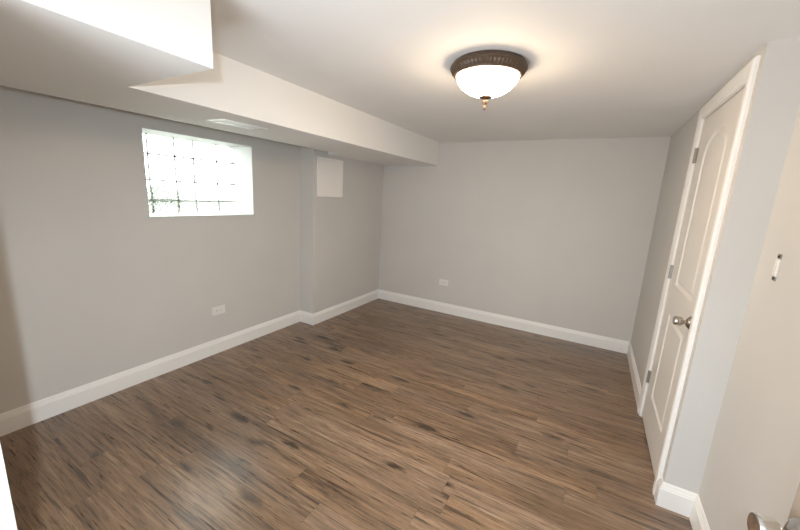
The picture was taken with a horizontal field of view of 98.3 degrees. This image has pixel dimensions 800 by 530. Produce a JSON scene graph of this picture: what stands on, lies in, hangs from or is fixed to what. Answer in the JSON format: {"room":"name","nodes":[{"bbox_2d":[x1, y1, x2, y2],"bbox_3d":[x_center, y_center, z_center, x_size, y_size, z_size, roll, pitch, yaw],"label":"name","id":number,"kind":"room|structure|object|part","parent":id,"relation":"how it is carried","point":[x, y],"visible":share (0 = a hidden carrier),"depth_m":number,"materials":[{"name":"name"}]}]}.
{"room":"empty basement room","nodes":[
{"label":"empty basement room","id":0,"kind":"room"},
{"bbox_2d":[0,444,16,529],"bbox_3d":[-0.919,0.224,0.709,3.453,2.158,0.115,9,13,28],"label":"wall","id":1,"kind":"structure","parent":0,"point":[7,517],"depth_m":0.86,"materials":[{"name":"paint"}]},
{"bbox_2d":[0,85,383,413],"bbox_3d":[-1.480,-0.324,3.299,0.541,2.158,4.175,9,13,28],"label":"wall","id":2,"kind":"structure","parent":0,"point":[93,287],"depth_m":2.43,"materials":[{"name":"paint"}]},
{"bbox_2d":[0,289,378,436],"bbox_3d":[-1.375,0.692,3.422,0.216,0.132,3.955,9,13,28],"label":"baseboard","id":3,"kind":"structure","parent":2,"relation":"attached to","point":[13,420],"depth_m":2.65,"materials":[{"name":"paint"}]},
{"bbox_2d":[140,126,253,217],"bbox_3d":[-1.730,-0.737,2.913,0.335,0.632,0.898,9,13,28],"label":"window","id":4,"kind":"structure","parent":2,"relation":"in","point":[240,162],"depth_m":3.15,"materials":[{"name":"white glass"}]},
{"bbox_3d":[-1.746,-0.434,2.974,0.335,0.012,0.882,9,13,28],"label":"sill","id":5,"kind":"part","parent":4,"relation":"part of","materials":[{"name":"white paint"}]},
{"bbox_2d":[212,304,224,315],"bbox_3d":[-1.624,0.405,3.099,0.009,0.078,0.124,9,13,28],"label":"power outlet","id":6,"kind":"object","parent":2,"relation":"attached to","point":[220,309],"visible":1,"depth_m":3.09,"materials":[{"name":"white plastic"}]},
{"bbox_2d":[317,156,342,196],"bbox_3d":[-0.768,-0.963,3.828,0.011,0.412,0.420,9,13,28],"label":"access panel","id":7,"kind":"object","parent":2,"relation":"attached to","point":[329,171],"visible":1,"depth_m":3.81,"materials":[{"name":"grey metal"}]},
{"bbox_2d":[0,0,438,165],"bbox_3d":[-0.581,-1.108,2.661,1.404,0.276,3.954,9,13,28],"label":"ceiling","id":8,"kind":"structure","parent":0,"point":[233,90],"depth_m":1.50,"materials":[{"name":"paint"}]},
{"bbox_2d":[207,118,265,129],"bbox_3d":[-1.044,-0.905,2.234,0.160,0.003,0.325,9,13,28],"label":"ceiling vent","id":9,"kind":"object","parent":8,"relation":"in","point":[222,121],"visible":1,"depth_m":2.21,"materials":[{"name":"metal"}]},
{"bbox_2d":[0,298,692,529],"bbox_3d":[-0.534,1.134,1.978,3.972,0.080,5.970,9,13,28],"label":"floor","id":10,"kind":"structure","parent":0,"point":[378,414],"depth_m":2.11,"materials":[{"name":"wood"}]},
{"bbox_2d":[210,0,799,142],"bbox_3d":[-0.415,-1.057,1.541,3.972,0.080,5.970,9,13,28],"label":"ceiling","id":11,"kind":"structure","parent":0,"point":[597,68],"depth_m":1.60,"materials":[{"name":"paint"}]},
{"bbox_2d":[450,50,527,109],"bbox_3d":[0.439,-0.901,1.758,0.380,0.220,0.380,9,13,28],"label":"ceiling lamp","id":12,"kind":"object","parent":11,"relation":"attached to","point":[485,75],"visible":1,"depth_m":1.64,"materials":[{"name":"white glass"}]},
{"bbox_2d":[378,136,670,342],"bbox_3d":[1.127,-0.356,4.170,3.553,2.158,0.100,9,13,28],"label":"wall","id":13,"kind":"structure","parent":0,"point":[556,232],"depth_m":3.90,"materials":[{"name":"paint"}]},
{"bbox_2d":[439,279,447,285],"bbox_3d":[0.571,0.228,4.525,0.124,0.078,0.009,9,13,28],"label":"power outlet","id":14,"kind":"object","parent":13,"relation":"attached to","point":[441,281],"visible":1,"depth_m":4.52,"materials":[{"name":"white plastic"}]},
{"bbox_2d":[378,289,628,353],"bbox_3d":[1.030,0.642,4.327,3.086,0.132,0.015,9,13,28],"label":"baseboard","id":15,"kind":"structure","parent":13,"relation":"attached to","point":[612,344],"depth_m":4.14,"materials":[{"name":"paint"}]},
{"bbox_2d":[631,38,799,529],"bbox_3d":[1.538,0.181,1.591,0.236,2.158,4.075,9,13,28],"label":"wall","id":16,"kind":"structure","parent":0,"point":[735,441],"depth_m":1.43,"materials":[{"name":"paint"}]},
{"bbox_2d":[627,342,641,408],"bbox_3d":[2.089,0.946,3.091,0.015,0.132,1.178,9,13,28],"label":"baseboard","id":17,"kind":"structure","parent":16,"relation":"attached to","point":[636,383],"depth_m":2.99,"materials":[{"name":"paint"}]},
{"bbox_2d":[654,476,709,529],"bbox_3d":[1.175,1.241,1.366,0.151,0.132,0.975,9,13,28],"label":"baseboard","id":18,"kind":"structure","parent":16,"relation":"attached to","point":[681,501],"depth_m":1.72,"materials":[{"name":"paint"}]},
{"bbox_2d":[637,55,760,494],"bbox_3d":[1.678,0.127,1.981,0.226,2.127,0.897,9,13,28],"label":"door","id":19,"kind":"structure","parent":16,"relation":"in","point":[715,158],"depth_m":1.91,"materials":[{"name":"paint"}]},
{"bbox_3d":[1.609,0.634,2.088,0.010,0.595,0.433,9,13,28],"label":"panel","id":20,"kind":"part","parent":19,"relation":"part of","materials":[{"name":"paint"}]},
{"bbox_3d":[1.443,0.289,1.781,0.056,0.046,0.046,9,13,28],"label":"knob","id":21,"kind":"part","parent":19,"relation":"part of","materials":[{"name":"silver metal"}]},
{"bbox_3d":[1.659,-0.279,1.906,0.010,0.900,0.433,9,13,28],"label":"panel","id":22,"kind":"part","parent":19,"relation":"part of","materials":[{"name":"paint"}]},
{"bbox_2d":[747,483,799,529],"bbox_3d":[0.600,0.444,0.315,0.104,2.018,0.802,8,12,23],"label":"door","id":23,"kind":"structure","parent":16,"relation":"in","point":[755,521],"depth_m":0.67,"materials":[{"name":"beige paint"}]},
{"bbox_3d":[0.718,0.516,0.669,0.056,0.052,0.052,8,12,23],"label":"knob","id":24,"kind":"part","parent":23,"relation":"part of","materials":[{"name":"silver metal"}]},
{"bbox_2d":[771,254,782,280],"bbox_3d":[1.432,0.010,1.317,0.008,0.102,0.033,9,13,28],"label":"light switch","id":25,"kind":"object","parent":16,"relation":"attached to","point":[777,263],"visible":1,"depth_m":1.31,"materials":[{"name":"white plastic"}]},
{"label":"outside","id":26,"kind":"structure","parent":0,"visible":0},
{"bbox_2d":[150,201,230,212],"bbox_3d":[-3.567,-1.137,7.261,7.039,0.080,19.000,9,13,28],"label":"ground","id":27,"kind":"structure","parent":26,"point":[188,206],"depth_m":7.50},
{"bbox_2d":[147,181,182,212],"bbox_3d":[-2.731,-0.723,3.988,0.429,0.487,0.440,9,13,28],"label":"shrub","id":28,"kind":"object","parent":27,"relation":"on","point":[159,191],"visible":0.69,"depth_m":3.91,"materials":[{"name":"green plant"}]}
]}

